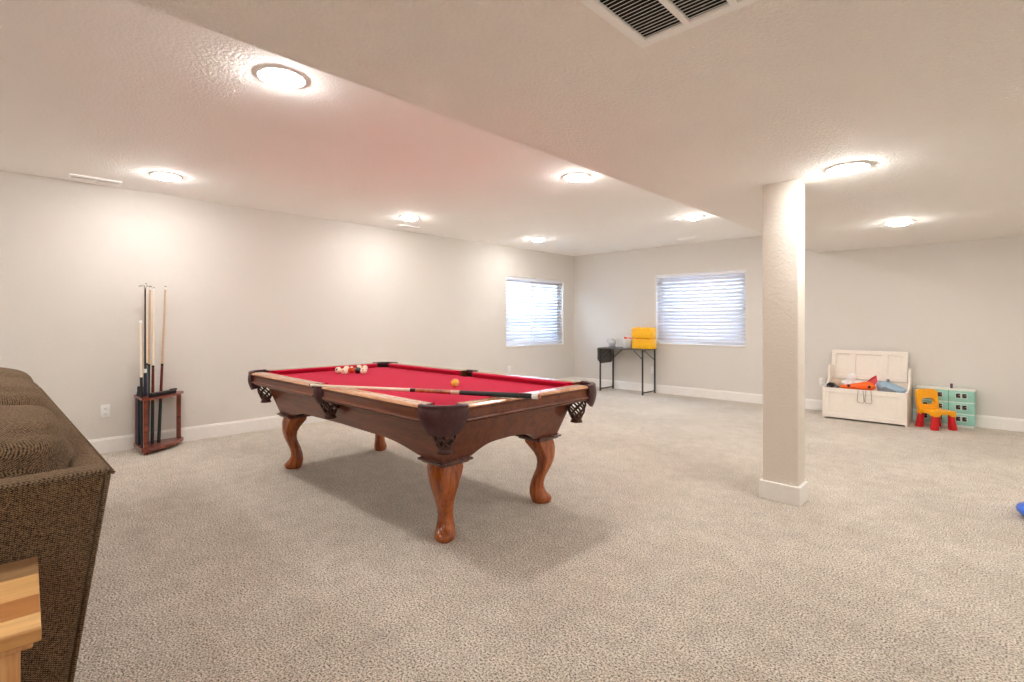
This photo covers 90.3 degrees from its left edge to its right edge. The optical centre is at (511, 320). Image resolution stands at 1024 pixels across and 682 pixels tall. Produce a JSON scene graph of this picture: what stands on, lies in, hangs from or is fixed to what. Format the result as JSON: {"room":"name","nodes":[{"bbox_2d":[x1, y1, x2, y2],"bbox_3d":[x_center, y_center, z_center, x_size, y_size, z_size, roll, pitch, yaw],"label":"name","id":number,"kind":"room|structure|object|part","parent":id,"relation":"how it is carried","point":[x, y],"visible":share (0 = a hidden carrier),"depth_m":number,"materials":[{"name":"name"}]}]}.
{"room":"basement game room","nodes":[
{"label":"basement game room","id":0,"kind":"room"},
{"bbox_2d":[0,170,573,439],"bbox_3d":[-2.439,-0.011,6.170,0.150,2.463,10.620,0,0,44],"label":"wall","id":1,"kind":"structure","parent":0,"point":[248,289],"depth_m":5.37,"materials":[{"name":"paint"}]},
{"bbox_2d":[101,404,109,417],"bbox_3d":[-3.745,0.833,4.695,0.010,0.116,0.072,0,0,44],"label":"wall outlet","id":2,"kind":"object","parent":1,"relation":"attached to","point":[105,409],"visible":1,"depth_m":4.69,"materials":[{"name":"white plastic"}]},
{"bbox_2d":[88,377,573,453],"bbox_3d":[-2.380,1.150,6.112,0.015,0.140,10.320,0,0,44],"label":"baseboard","id":3,"kind":"structure","parent":1,"relation":"attached to","point":[125,442],"depth_m":5.28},
{"bbox_2d":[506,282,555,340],"bbox_3d":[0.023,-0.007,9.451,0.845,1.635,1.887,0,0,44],"label":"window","id":4,"kind":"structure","parent":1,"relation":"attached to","point":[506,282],"depth_m":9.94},
{"bbox_2d":[506,275,563,347],"bbox_3d":[0.389,-0.152,9.100,0.159,1.205,1.547,0,0,44],"label":"window","id":5,"kind":"structure","parent":1,"relation":"in","point":[562,285],"depth_m":9.47,"materials":[{"name":"white plastic"}]},
{"bbox_3d":[0.105,-0.152,8.881,0.024,1.115,0.748,0,0,44],"label":"sash","id":6,"kind":"part","parent":5,"relation":"part of","materials":[{"name":"white plastic"}]},
{"bbox_2d":[506,276,562,344],"bbox_3d":[0.409,-0.172,9.081,0.075,1.145,1.523,0,0,44],"label":"window blind","id":7,"kind":"object","parent":5,"relation":"attached to","point":[542,339],"visible":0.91,"depth_m":9.04,"materials":[{"name":"white plastic"}]},
{"bbox_3d":[0.403,0.387,9.087,0.048,0.026,1.519,0,0,44],"label":"rail","id":8,"kind":"part","parent":7,"relation":"part of","materials":[{"name":"white plastic"}]},
{"bbox_3d":[0.410,0.439,9.079,0.099,0.022,1.547,0,0,44],"label":"sill","id":9,"kind":"part","parent":5,"relation":"part of","materials":[{"name":"white paint"}]},
{"bbox_3d":[0.611,-0.152,9.378,0.024,1.115,0.748,0,0,44],"label":"sash","id":10,"kind":"part","parent":5,"relation":"part of","materials":[{"name":"white plastic"}]},
{"bbox_2d":[0,0,762,255],"bbox_3d":[-0.951,-1.303,4.740,4.277,0.120,10.620,0,0,44],"label":"ceiling","id":11,"kind":"structure","parent":0,"point":[125,91],"depth_m":3.62,"materials":[{"name":"paint"}]},
{"bbox_2d":[67,173,121,184],"bbox_3d":[-3.647,-1.236,4.460,0.120,0.014,0.360,0,0,44],"label":"ceiling vent","id":12,"kind":"object","parent":11,"relation":"in","point":[70,175],"visible":1,"depth_m":4.44,"materials":[{"name":"metal"}]},
{"bbox_2d":[149,172,182,180],"bbox_3d":[-2.965,-1.226,4.370,0.244,0.040,0.244,0,0,44],"label":"recessed light","id":13,"kind":"object","parent":11,"relation":"in","point":[165,176],"visible":1,"depth_m":4.32,"materials":[{"name":"white"}]},
{"bbox_2d":[255,65,306,88],"bbox_3d":[-1.176,-1.226,2.602,0.244,0.040,0.244,0,0,44],"label":"recessed light","id":14,"kind":"object","parent":11,"relation":"in","point":[285,78],"visible":1,"depth_m":2.56,"materials":[{"name":"white plastic"}]},
{"bbox_2d":[395,224,419,228],"bbox_3d":[-1.373,-1.236,6.698,0.120,0.014,0.300,0,0,44],"label":"ceiling vent","id":15,"kind":"object","parent":11,"relation":"in","point":[398,225],"visible":1,"depth_m":6.68,"materials":[{"name":"metal"}]},
{"bbox_2d":[399,215,419,220],"bbox_3d":[-1.236,-1.226,6.134,0.244,0.040,0.244,0,0,44],"label":"recessed light","id":16,"kind":"object","parent":11,"relation":"in","point":[404,217],"visible":1,"depth_m":6.08,"materials":[{"name":"white"}]},
{"bbox_2d":[530,238,545,241],"bbox_3d":[0.395,-1.226,7.788,0.244,0.040,0.244,0,0,44],"label":"recessed light","id":17,"kind":"object","parent":11,"relation":"in","point":[532,239],"visible":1,"depth_m":7.73,"materials":[{"name":"white glass"}]},
{"bbox_2d":[562,173,590,181],"bbox_3d":[0.556,-1.226,4.397,0.244,0.040,0.244,0,0,44],"label":"recessed light","id":18,"kind":"object","parent":11,"relation":"in","point":[573,177],"visible":1,"depth_m":4.35,"materials":[{"name":"white"}]},
{"bbox_2d":[677,236,698,239],"bbox_3d":[2.646,-1.236,7.663,0.300,0.014,0.120,0,0,44],"label":"ceiling vent","id":19,"kind":"object","parent":11,"relation":"in","point":[695,237],"visible":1,"depth_m":7.65,"materials":[{"name":"metal"}]},
{"bbox_2d":[683,215,703,219],"bbox_3d":[2.172,-1.226,6.094,0.244,0.040,0.244,0,0,44],"label":"recessed light","id":20,"kind":"object","parent":11,"relation":"in","point":[689,217],"visible":1,"depth_m":6.04,"materials":[{"name":"white glass"}]},
{"bbox_2d":[74,386,1023,681],"bbox_3d":[0.737,1.280,3.119,8.958,0.120,10.620,0,0,44],"label":"floor","id":21,"kind":"structure","parent":0,"point":[655,554],"depth_m":2.66,"materials":[{"name":"carpet"}]},
{"bbox_2d":[0,556,41,681],"bbox_3d":[-1.242,0.914,1.008,0.450,0.612,0.428,0,0,-44],"label":"end table","id":22,"kind":"object","parent":21,"relation":"on","point":[20,610],"visible":1,"depth_m":1.06,"materials":[{"name":"brown wood"}]},
{"bbox_3d":[-1.007,0.934,0.999,0.060,0.572,0.060,0,0,-44],"label":"leg","id":23,"kind":"part","parent":22,"relation":"part of","materials":[{"name":"brown wood"}]},
{"bbox_3d":[-1.240,0.934,1.243,0.060,0.572,0.060,0,0,-44],"label":"leg","id":24,"kind":"part","parent":22,"relation":"part of","materials":[{"name":"brown wood"}]},
{"bbox_2d":[0,367,115,681],"bbox_3d":[-2.425,0.734,2.000,2.622,0.973,1.006,0,0,44],"label":"sofa","id":25,"kind":"object","parent":21,"relation":"on","point":[54,483],"visible":0.96,"depth_m":1.39,"materials":[{"name":"brown fabric"}]},
{"bbox_2d":[0,367,32,380],"bbox_3d":[-2.801,0.528,2.704,0.826,0.550,0.416,0,0,44],"label":"cushion","id":26,"kind":"object","parent":25,"relation":"on","point":[4,372],"depth_m":2.67,"materials":[{"name":"brown fabric"}]},
{"bbox_2d":[0,376,51,411],"bbox_3d":[-2.234,0.537,2.162,0.826,0.579,0.416,0,0,44],"label":"cushion","id":27,"kind":"object","parent":25,"relation":"on","point":[13,391],"depth_m":2.06,"materials":[{"name":"brown fabric"}]},
{"bbox_2d":[0,405,73,478],"bbox_3d":[-1.671,0.567,1.618,0.825,0.572,0.412,0,0,44],"label":"cushion","id":28,"kind":"object","parent":25,"relation":"on","point":[33,441],"depth_m":1.48,"materials":[{"name":"brown fabric"}]},
{"bbox_3d":[-1.515,0.794,1.128,0.102,0.752,0.967,0,0,44],"label":"arm","id":29,"kind":"part","parent":25,"relation":"part of"},
{"bbox_3d":[-2.178,0.795,2.259,2.619,0.750,0.292,0,0,44],"label":"frame","id":30,"kind":"part","parent":25,"relation":"part of","materials":[{"name":"brown fabric"}]},
{"bbox_2d":[134,391,183,454],"bbox_3d":[-3.317,0.961,4.849,0.370,0.518,0.400,0,0,44],"label":"cue rack","id":31,"kind":"object","parent":21,"relation":"on","point":[164,443],"visible":0.79,"depth_m":4.78,"materials":[{"name":"brown wood"}]},
{"bbox_3d":[-3.559,0.942,4.839,0.034,0.444,0.034,0,0,44],"label":"post","id":32,"kind":"part","parent":31,"relation":"part of","materials":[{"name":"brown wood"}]},
{"bbox_2d":[136,386,140,444],"bbox_3d":[-3.501,0.888,4.794,0.092,0.545,0.048,0,0,44],"label":"case","id":33,"kind":"object","parent":31,"relation":"on","point":[138,423],"visible":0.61,"depth_m":4.76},
{"bbox_2d":[138,320,142,447],"bbox_3d":[-3.404,0.579,4.683,0.125,1.164,0.034,0,0,40],"label":"jump cue","id":34,"kind":"object","parent":31,"relation":"on","point":[139,321],"visible":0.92,"depth_m":4.67,"materials":[{"name":"white wood"}]},
{"bbox_2d":[139,285,151,395],"bbox_3d":[-3.418,0.412,4.752,0.103,1.497,0.104,0,0,-38],"label":"stick","id":35,"kind":"object","parent":31,"relation":"on","point":[145,286],"visible":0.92,"depth_m":4.75,"materials":[{"name":"black paint"}]},
{"bbox_3d":[-3.409,0.823,4.735,0.029,0.674,0.029,0,-3,-35],"label":"handle","id":36,"kind":"part","parent":35,"relation":"part of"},
{"bbox_3d":[-3.322,0.942,4.619,0.034,0.444,0.034,0,0,44],"label":"post","id":37,"kind":"part","parent":31,"relation":"part of","materials":[{"name":"brown wood"}]},
{"bbox_2d":[145,283,148,443],"bbox_3d":[-3.458,0.403,4.824,0.030,1.516,0.101,0,0,-37],"label":"pool cue","id":38,"kind":"object","parent":31,"relation":"on","point":[145,283],"visible":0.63,"depth_m":4.83,"materials":[{"name":"brown wood"}]},
{"bbox_2d":[148,287,150,427],"bbox_3d":[-3.475,0.415,4.869,0.029,1.491,0.069,0,0,-14],"label":"pool cue","id":39,"kind":"object","parent":31,"relation":"on","point":[149,329],"visible":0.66,"depth_m":4.87,"materials":[{"name":"white wood"}]},
{"bbox_2d":[150,287,154,443],"bbox_3d":[-3.390,0.423,4.807,0.029,1.476,0.070,0,0,-28],"label":"pool cue","id":40,"kind":"object","parent":31,"relation":"on","point":[153,320],"visible":1,"depth_m":4.80,"materials":[{"name":"white wood"}]},
{"bbox_2d":[134,391,183,400],"bbox_3d":[-3.317,0.712,4.849,0.370,0.020,0.400,0,0,44],"label":"shelf","id":41,"kind":"object","parent":31,"relation":"attached to","point":[178,393],"depth_m":4.74,"materials":[{"name":"brown wood"}]},
{"bbox_2d":[134,437,183,452],"bbox_3d":[-3.317,1.177,4.849,0.369,0.030,0.399,0,0,44],"label":"shelf","id":42,"kind":"object","parent":31,"relation":"attached to","point":[164,443],"depth_m":4.78,"materials":[{"name":"brown wood"}]},
{"bbox_2d":[157,286,165,442],"bbox_3d":[-3.362,0.413,4.894,0.029,1.496,0.107,0,0,4],"label":"pool cue","id":43,"kind":"object","parent":31,"relation":"on","point":[163,332],"visible":1,"depth_m":4.88,"materials":[{"name":"white wood"}]},
{"bbox_2d":[148,388,176,396],"bbox_3d":[-3.292,0.678,4.813,0.048,0.046,0.325,0,0,4],"label":"brush","id":44,"kind":"object","parent":31,"relation":"on","point":[172,390],"visible":1,"depth_m":4.78,"materials":[{"name":"black paint"}]},
{"bbox_3d":[-3.307,0.942,5.054,0.034,0.444,0.034,0,0,44],"label":"post","id":45,"kind":"part","parent":31,"relation":"part of","materials":[{"name":"brown wood"}]},
{"bbox_2d":[248,362,596,543],"bbox_3d":[-0.809,0.818,3.833,2.643,0.804,1.417,0,0,44],"label":"pool table","id":46,"kind":"object","parent":21,"relation":"on","point":[445,430],"visible":0.96,"depth_m":3.23,"materials":[{"name":"red fabric"}]},
{"bbox_3d":[-1.685,0.465,3.778,1.088,0.087,0.092,0,0,44],"label":"rail","id":47,"kind":"part","parent":46,"relation":"part of","materials":[{"name":"brown wood"}]},
{"bbox_3d":[-1.809,1.004,4.227,0.167,0.432,0.167,0,0,44],"label":"leg","id":48,"kind":"part","parent":46,"relation":"part of","materials":[{"name":"brown wood"}]},
{"bbox_2d":[266,372,327,384],"bbox_3d":[-1.637,0.442,3.828,1.068,0.038,0.046,0,0,44],"label":"cushion","id":49,"kind":"object","parent":46,"relation":"on","point":[323,383],"depth_m":3.72,"materials":[{"name":"red fabric"}]},
{"bbox_3d":[-1.722,0.465,4.710,0.092,0.087,1.036,0,0,44],"label":"rail","id":50,"kind":"part","parent":46,"relation":"part of","materials":[{"name":"red fabric"}]},
{"bbox_2d":[271,363,376,373],"bbox_3d":[-1.672,0.442,4.662,0.046,0.038,1.016,0,0,44],"label":"cushion","id":51,"kind":"object","parent":46,"relation":"on","point":[372,365],"depth_m":4.55,"materials":[{"name":"red fabric"}]},
{"bbox_3d":[-1.214,0.518,3.411,2.300,0.024,0.170,0,0,44],"label":"fascia moulding","id":52,"kind":"part","parent":46,"relation":"part of","materials":[{"name":"brown wood"}]},
{"bbox_2d":[335,367,341,372],"bbox_3d":[-1.509,0.430,4.428,0.057,0.057,0.057,0,0,44],"label":"ball","id":53,"kind":"object","parent":46,"relation":"on","point":[338,369],"visible":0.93,"depth_m":4.41,"materials":[{"name":"white plastic"}]},
{"bbox_2d":[341,368,347,374],"bbox_3d":[-1.426,0.430,4.341,0.057,0.057,0.057,0,0,44],"label":"ball","id":54,"kind":"object","parent":46,"relation":"on","point":[344,371],"visible":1,"depth_m":4.32,"materials":[{"name":"plastic"}]},
{"bbox_2d":[348,366,354,372],"bbox_3d":[-1.410,0.430,4.483,0.057,0.057,0.057,0,0,44],"label":"ball","id":55,"kind":"object","parent":46,"relation":"on","point":[351,369],"visible":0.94,"depth_m":4.46,"materials":[{"name":"orange plastic"}]},
{"bbox_3d":[-1.165,0.647,3.462,2.296,0.234,0.102,0,0,44],"label":"cabinet panel","id":56,"kind":"part","parent":46,"relation":"part of","materials":[{"name":"brown wood"}]},
{"bbox_2d":[354,367,360,373],"bbox_3d":[-1.334,0.430,4.411,0.057,0.057,0.057,0,0,44],"label":"ball","id":57,"kind":"object","parent":46,"relation":"on","point":[357,369],"visible":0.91,"depth_m":4.39,"materials":[{"name":"black plastic"}]},
{"bbox_2d":[360,368,366,373],"bbox_3d":[-1.269,0.430,4.358,0.057,0.057,0.057,0,0,44],"label":"ball","id":58,"kind":"object","parent":46,"relation":"on","point":[363,370],"visible":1,"depth_m":4.34,"materials":[{"name":"plastic"}]},
{"bbox_3d":[-0.813,0.465,2.941,1.048,0.087,0.092,0,0,44],"label":"rail","id":59,"kind":"part","parent":46,"relation":"part of","materials":[{"name":"brown wood"}]},
{"bbox_3d":[-1.243,1.004,4.816,0.167,0.432,0.167,0,0,44],"label":"leg","id":60,"kind":"part","parent":46,"relation":"part of","materials":[{"name":"brown wood"}]},
{"bbox_2d":[359,389,434,404],"bbox_3d":[-0.766,0.442,2.991,1.028,0.038,0.046,0,0,44],"label":"cushion","id":61,"kind":"object","parent":46,"relation":"on","point":[431,403],"depth_m":2.84,"materials":[{"name":"red fabric"}]},
{"bbox_2d":[388,363,459,374],"bbox_3d":[-0.837,0.442,4.660,1.068,0.038,0.046,0,0,44],"label":"cushion","id":62,"kind":"object","parent":46,"relation":"on","point":[444,371],"depth_m":4.60,"materials":[{"name":"red fabric"}]},
{"bbox_2d":[309,384,540,398],"bbox_3d":[-0.570,0.409,2.990,1.537,0.030,0.030,0,0,20],"label":"pool cue","id":63,"kind":"object","parent":46,"relation":"on","point":[439,391],"visible":1,"depth_m":2.90,"materials":[{"name":"white wood"}]},
{"bbox_3d":[-0.789,0.465,4.710,1.088,0.087,0.092,0,0,44],"label":"rail","id":64,"kind":"part","parent":46,"relation":"part of","materials":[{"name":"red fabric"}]},
{"bbox_3d":[-0.374,1.004,2.849,0.167,0.432,0.167,0,0,44],"label":"leg","id":65,"kind":"part","parent":46,"relation":"part of","materials":[{"name":"brown wood"}]},
{"bbox_2d":[451,379,458,386],"bbox_3d":[-0.392,0.430,3.519,0.057,0.057,0.057,0,0,44],"label":"ball","id":66,"kind":"object","parent":46,"relation":"on","point":[454,382],"visible":1,"depth_m":3.50,"materials":[{"name":"plastic"}]},
{"bbox_3d":[-0.016,0.647,3.072,0.099,0.234,1.130,0,0,44],"label":"cabinet panel","id":67,"kind":"part","parent":46,"relation":"part of","materials":[{"name":"brown wood"}]},
{"bbox_2d":[457,385,571,402],"bbox_3d":[0.055,0.442,3.003,0.046,0.038,1.016,0,0,44],"label":"cushion","id":68,"kind":"object","parent":46,"relation":"on","point":[567,385],"depth_m":3.00,"materials":[{"name":"red fabric"}]},
{"bbox_3d":[0.104,0.465,2.956,0.092,0.087,1.036,0,0,44],"label":"rail","id":69,"kind":"part","parent":46,"relation":"part of","materials":[{"name":"brown wood"}]},
{"bbox_2d":[472,372,572,386],"bbox_3d":[0.034,0.442,3.824,1.028,0.038,0.046,0,0,44],"label":"cushion","id":70,"kind":"object","parent":46,"relation":"on","point":[480,375],"depth_m":3.78,"materials":[{"name":"red fabric"}]},
{"bbox_3d":[0.082,0.465,3.873,1.048,0.087,0.092,0,0,44],"label":"rail","id":71,"kind":"part","parent":46,"relation":"part of","materials":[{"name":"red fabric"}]},
{"bbox_3d":[0.060,0.518,2.998,0.170,0.024,1.060,0,0,44],"label":"fascia moulding","id":72,"kind":"part","parent":46,"relation":"part of","materials":[{"name":"brown wood"}]},
{"bbox_3d":[0.192,1.004,3.438,0.167,0.432,0.167,0,0,44],"label":"leg","id":73,"kind":"part","parent":46,"relation":"part of","materials":[{"name":"brown wood"}]},
{"bbox_2d":[597,347,656,395],"bbox_3d":[1.968,0.844,8.755,0.900,0.752,0.445,0,0,44],"label":"table","id":74,"kind":"object","parent":21,"relation":"on","point":[604,354],"visible":0.99,"depth_m":8.88,"materials":[{"name":"grey metal"}]},
{"bbox_3d":[1.540,0.853,8.886,0.022,0.734,0.022,0,0,44],"label":"leg","id":75,"kind":"part","parent":74,"relation":"part of","materials":[{"name":"grey metal"}]},
{"bbox_2d":[606,338,618,346],"bbox_3d":[1.764,0.385,8.954,0.171,0.165,0.140,0,0,-26],"label":"pot","id":76,"kind":"object","parent":74,"relation":"on","point":[612,342],"visible":0.99,"depth_m":8.91,"materials":[{"name":"white ceramic"}]},
{"bbox_3d":[1.820,0.853,9.178,0.022,0.734,0.022,0,0,44],"label":"leg","id":77,"kind":"part","parent":74,"relation":"part of","materials":[{"name":"grey metal"}]},
{"bbox_2d":[623,336,633,347],"bbox_3d":[1.992,0.364,8.736,0.194,0.206,0.190,0,0,27],"label":"bucket","id":78,"kind":"object","parent":74,"relation":"on","point":[627,343],"visible":0.8,"depth_m":8.66,"materials":[{"name":"white plastic"}]},
{"bbox_3d":[2.131,0.853,8.318,0.022,0.734,0.022,0,0,44],"label":"leg","id":79,"kind":"part","parent":74,"relation":"part of","materials":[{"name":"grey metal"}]},
{"bbox_2d":[632,338,656,348],"bbox_3d":[2.215,0.379,8.535,0.351,0.176,0.196,0,0,44],"label":"box","id":80,"kind":"object","parent":74,"relation":"on","point":[637,343],"visible":0.95,"depth_m":8.45,"materials":[{"name":"yellow plastic"}]},
{"bbox_2d":[631,327,655,337],"bbox_3d":[2.208,0.202,8.542,0.196,0.177,0.361,0,0,-43],"label":"box","id":81,"kind":"object","parent":80,"relation":"on","point":[637,332],"visible":1,"depth_m":8.46,"materials":[{"name":"yellow plastic"}]},
{"bbox_3d":[2.208,0.149,8.542,0.196,0.032,0.361,0,0,-43],"label":"brick lid","id":82,"kind":"part","parent":81,"relation":"part of","materials":[{"name":"yellow plastic"}]},
{"bbox_3d":[2.215,0.326,8.535,0.351,0.032,0.196,0,0,44],"label":"brick lid","id":83,"kind":"part","parent":80,"relation":"part of","materials":[{"name":"yellow plastic"}]},
{"bbox_3d":[2.411,0.853,8.610,0.022,0.734,0.022,0,0,44],"label":"leg","id":84,"kind":"part","parent":74,"relation":"part of","materials":[{"name":"grey metal"}]},
{"bbox_2d":[822,350,911,426],"bbox_3d":[4.396,0.802,6.314,0.850,0.835,0.546,0,0,44],"label":"chest","id":85,"kind":"object","parent":21,"relation":"on","point":[874,405],"visible":1,"depth_m":6.28,"materials":[{"name":"white paint"}]},
{"bbox_3d":[4.074,0.898,6.577,0.022,0.643,0.469,0,0,44],"label":"panel","id":86,"kind":"part","parent":85,"relation":"part of","materials":[{"name":"white paint"}]},
{"bbox_2d":[826,382,838,387],"bbox_3d":[4.037,0.816,6.414,0.086,0.081,0.126,0,0,-38],"label":"toy car","id":87,"kind":"object","parent":85,"relation":"on","point":[830,384],"visible":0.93,"depth_m":6.39,"materials":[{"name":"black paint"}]},
{"bbox_2d":[831,379,840,387],"bbox_3d":[4.144,0.814,6.522,0.126,0.139,0.134,0,0,2],"label":"cushion","id":88,"kind":"object","parent":85,"relation":"on","point":[836,381],"visible":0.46,"depth_m":6.47,"materials":[{"name":"beige fabric"}]},
{"bbox_2d":[841,373,863,384],"bbox_3d":[4.340,0.782,6.478,0.267,0.222,0.161,0,0,27],"label":"plush bunny","id":89,"kind":"object","parent":85,"relation":"on","point":[851,378],"visible":0.59,"depth_m":6.44},
{"bbox_2d":[839,382,875,390],"bbox_3d":[4.242,0.798,6.261,0.372,0.115,0.185,0,0,40],"label":"toy glider","id":90,"kind":"object","parent":85,"relation":"on","point":[870,386],"visible":0.98,"depth_m":6.19,"materials":[{"name":"orange plastic"}]},
{"bbox_3d":[4.221,1.018,6.131,0.806,0.365,0.022,0,0,44],"label":"panel","id":91,"kind":"part","parent":85,"relation":"part of","materials":[{"name":"white paint"}]},
{"bbox_3d":[4.539,0.571,6.494,0.802,0.372,0.089,0,0,44],"label":"lid","id":92,"kind":"part","parent":85,"relation":"part of","materials":[{"name":"white paint"}]},
{"bbox_3d":[4.531,0.980,6.454,0.806,0.440,0.014,0,0,44],"label":"panel","id":93,"kind":"part","parent":85,"relation":"part of","materials":[{"name":"white paint"}]},
{"bbox_2d":[867,375,876,390],"bbox_3d":[4.417,0.781,6.290,0.151,0.224,0.037,0,0,32],"label":"toy spade","id":94,"kind":"object","parent":85,"relation":"on","point":[873,379],"visible":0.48,"depth_m":6.26,"materials":[{"name":"pink plastic"}]},
{"bbox_2d":[876,379,906,392],"bbox_3d":[4.537,0.794,6.099,0.202,0.187,0.295,0,0,-36],"label":"boat","id":95,"kind":"object","parent":85,"relation":"on","point":[884,386],"visible":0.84,"depth_m":6.06,"materials":[{"name":"blue plastic"}]},
{"bbox_3d":[4.672,0.898,6.003,0.022,0.643,0.469,0,0,44],"label":"panel","id":96,"kind":"part","parent":85,"relation":"part of","materials":[{"name":"white paint"}]},
{"bbox_2d":[915,389,957,430],"bbox_3d":[4.808,1.006,5.788,0.280,0.428,0.293,0,0,-1],"label":"chair","id":97,"kind":"object","parent":21,"relation":"on","point":[933,409],"visible":1,"depth_m":5.85,"materials":[{"name":"orange plastic"}]},
{"bbox_3d":[4.704,1.131,5.881,0.075,0.178,0.075,0,0,-1],"label":"leg","id":98,"kind":"part","parent":97,"relation":"part of","materials":[{"name":"red plastic"}]},
{"bbox_3d":[4.806,0.910,5.901,0.244,0.236,0.066,0,0,-1],"label":"backrest","id":99,"kind":"part","parent":97,"relation":"part of","materials":[{"name":"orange plastic"}]},
{"bbox_3d":[4.708,1.131,5.677,0.075,0.178,0.075,0,0,-1],"label":"leg","id":100,"kind":"part","parent":97,"relation":"part of","materials":[{"name":"red plastic"}]},
{"bbox_3d":[4.808,1.039,5.776,0.244,0.062,0.254,0,0,-1],"label":"seat","id":101,"kind":"part","parent":97,"relation":"part of","materials":[{"name":"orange plastic"}]},
{"bbox_3d":[4.913,1.131,5.681,0.075,0.178,0.075,0,0,-1],"label":"leg","id":102,"kind":"part","parent":97,"relation":"part of","materials":[{"name":"red plastic"}]},
{"bbox_2d":[916,383,975,428],"bbox_3d":[5.073,0.975,5.967,0.528,0.490,0.177,0,0,44],"label":"drawer cabinet","id":103,"kind":"object","parent":21,"relation":"on","point":[960,400],"visible":0.53,"depth_m":5.84,"materials":[{"name":"teal plastic"}]},
{"bbox_2d":[1015,501,1023,516],"bbox_3d":[3.265,1.175,3.103,0.286,0.091,0.286,0,0,44],"label":"saucer","id":104,"kind":"object","parent":21,"relation":"on","point":[1019,506],"visible":1,"depth_m":3.15,"materials":[{"name":"blue plastic"}]},
{"bbox_2d":[129,0,1023,252],"bbox_3d":[2.279,-1.147,1.638,4.681,0.431,10.620,0,0,44],"label":"ceiling","id":105,"kind":"structure","parent":0,"point":[707,115],"depth_m":2.06,"materials":[{"name":"paint"}]},
{"bbox_2d":[579,0,757,47],"bbox_3d":[0.455,-0.925,1.282,0.630,0.014,0.610,0,0,44],"label":"ceiling vent","id":106,"kind":"object","parent":105,"relation":"in","point":[646,23],"visible":1,"depth_m":1.54,"materials":[{"name":"metal"}]},
{"bbox_2d":[825,161,871,174],"bbox_3d":[2.044,-0.915,3.100,0.244,0.040,0.244,0,0,44],"label":"recessed light","id":107,"kind":"object","parent":105,"relation":"in","point":[848,168],"visible":1,"depth_m":3.05,"materials":[{"name":"white"}]},
{"bbox_2d":[883,219,914,225],"bbox_3d":[3.655,-0.915,4.813,0.244,0.040,0.244,0,0,44],"label":"recessed light","id":108,"kind":"object","parent":105,"relation":"in","point":[907,221],"visible":1,"depth_m":4.76,"materials":[{"name":"white"}]},
{"bbox_2d":[759,180,807,506],"bbox_3d":[1.861,0.144,3.493,0.256,2.152,0.197,0,0,44],"label":"pillar","id":109,"kind":"structure","parent":0,"point":[783,480],"depth_m":3.43,"materials":[{"name":"paint"}]},
{"bbox_2d":[574,236,1023,418],"bbox_3d":[4.417,-0.011,6.843,8.808,2.463,0.150,0,0,44],"label":"wall","id":110,"kind":"structure","parent":0,"point":[956,308],"depth_m":6.71,"materials":[{"name":"paint"}]},
{"bbox_2d":[656,269,745,346],"bbox_3d":[3.014,-0.189,8.178,1.473,1.173,0.159,0,0,44],"label":"window","id":111,"kind":"structure","parent":110,"relation":"in","point":[657,279],"depth_m":8.19,"materials":[{"name":"white plastic"}]},
{"bbox_3d":[2.808,-0.189,8.448,0.712,1.083,0.024,0,0,44],"label":"sash","id":112,"kind":"part","parent":111,"relation":"part of","materials":[{"name":"white plastic"}]},
{"bbox_2d":[657,270,744,343],"bbox_3d":[2.994,-0.208,8.158,1.449,1.113,0.075,0,0,44],"label":"window blind","id":113,"kind":"object","parent":111,"relation":"attached to","point":[721,328],"visible":1,"depth_m":8.12,"materials":[{"name":"white plastic"}]},
{"bbox_3d":[2.999,-0.203,8.163,0.002,1.083,0.060,0,0,44],"label":"ladder cord","id":114,"kind":"part","parent":113,"relation":"part of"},
{"bbox_3d":[3.000,0.335,8.164,1.445,0.026,0.048,0,0,44],"label":"rail","id":115,"kind":"part","parent":113,"relation":"part of","materials":[{"name":"white plastic"}]},
{"bbox_3d":[2.993,0.387,8.156,1.473,0.022,0.099,0,0,44],"label":"sill","id":116,"kind":"part","parent":111,"relation":"part of","materials":[{"name":"white paint"}]},
{"bbox_3d":[3.278,-0.189,7.969,0.712,1.083,0.024,0,0,44],"label":"sash","id":117,"kind":"part","parent":111,"relation":"part of","materials":[{"name":"white plastic"}]},
{"bbox_2d":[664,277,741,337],"bbox_3d":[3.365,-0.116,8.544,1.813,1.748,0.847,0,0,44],"label":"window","id":118,"kind":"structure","parent":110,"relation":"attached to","point":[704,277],"depth_m":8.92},
{"bbox_2d":[574,377,1023,431],"bbox_3d":[4.312,1.150,6.830,8.643,0.140,0.015,0,0,44],"label":"baseboard","id":119,"kind":"structure","parent":110,"relation":"attached to","point":[992,422],"depth_m":7.76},
{"bbox_2d":[819,378,824,385],"bbox_3d":[4.217,0.835,6.924,0.072,0.116,0.010,0,0,44],"label":"wall outlet","id":120,"kind":"object","parent":110,"relation":"attached to","point":[821,380],"visible":0.94,"depth_m":6.92,"materials":[{"name":"white plastic"}]}
]}

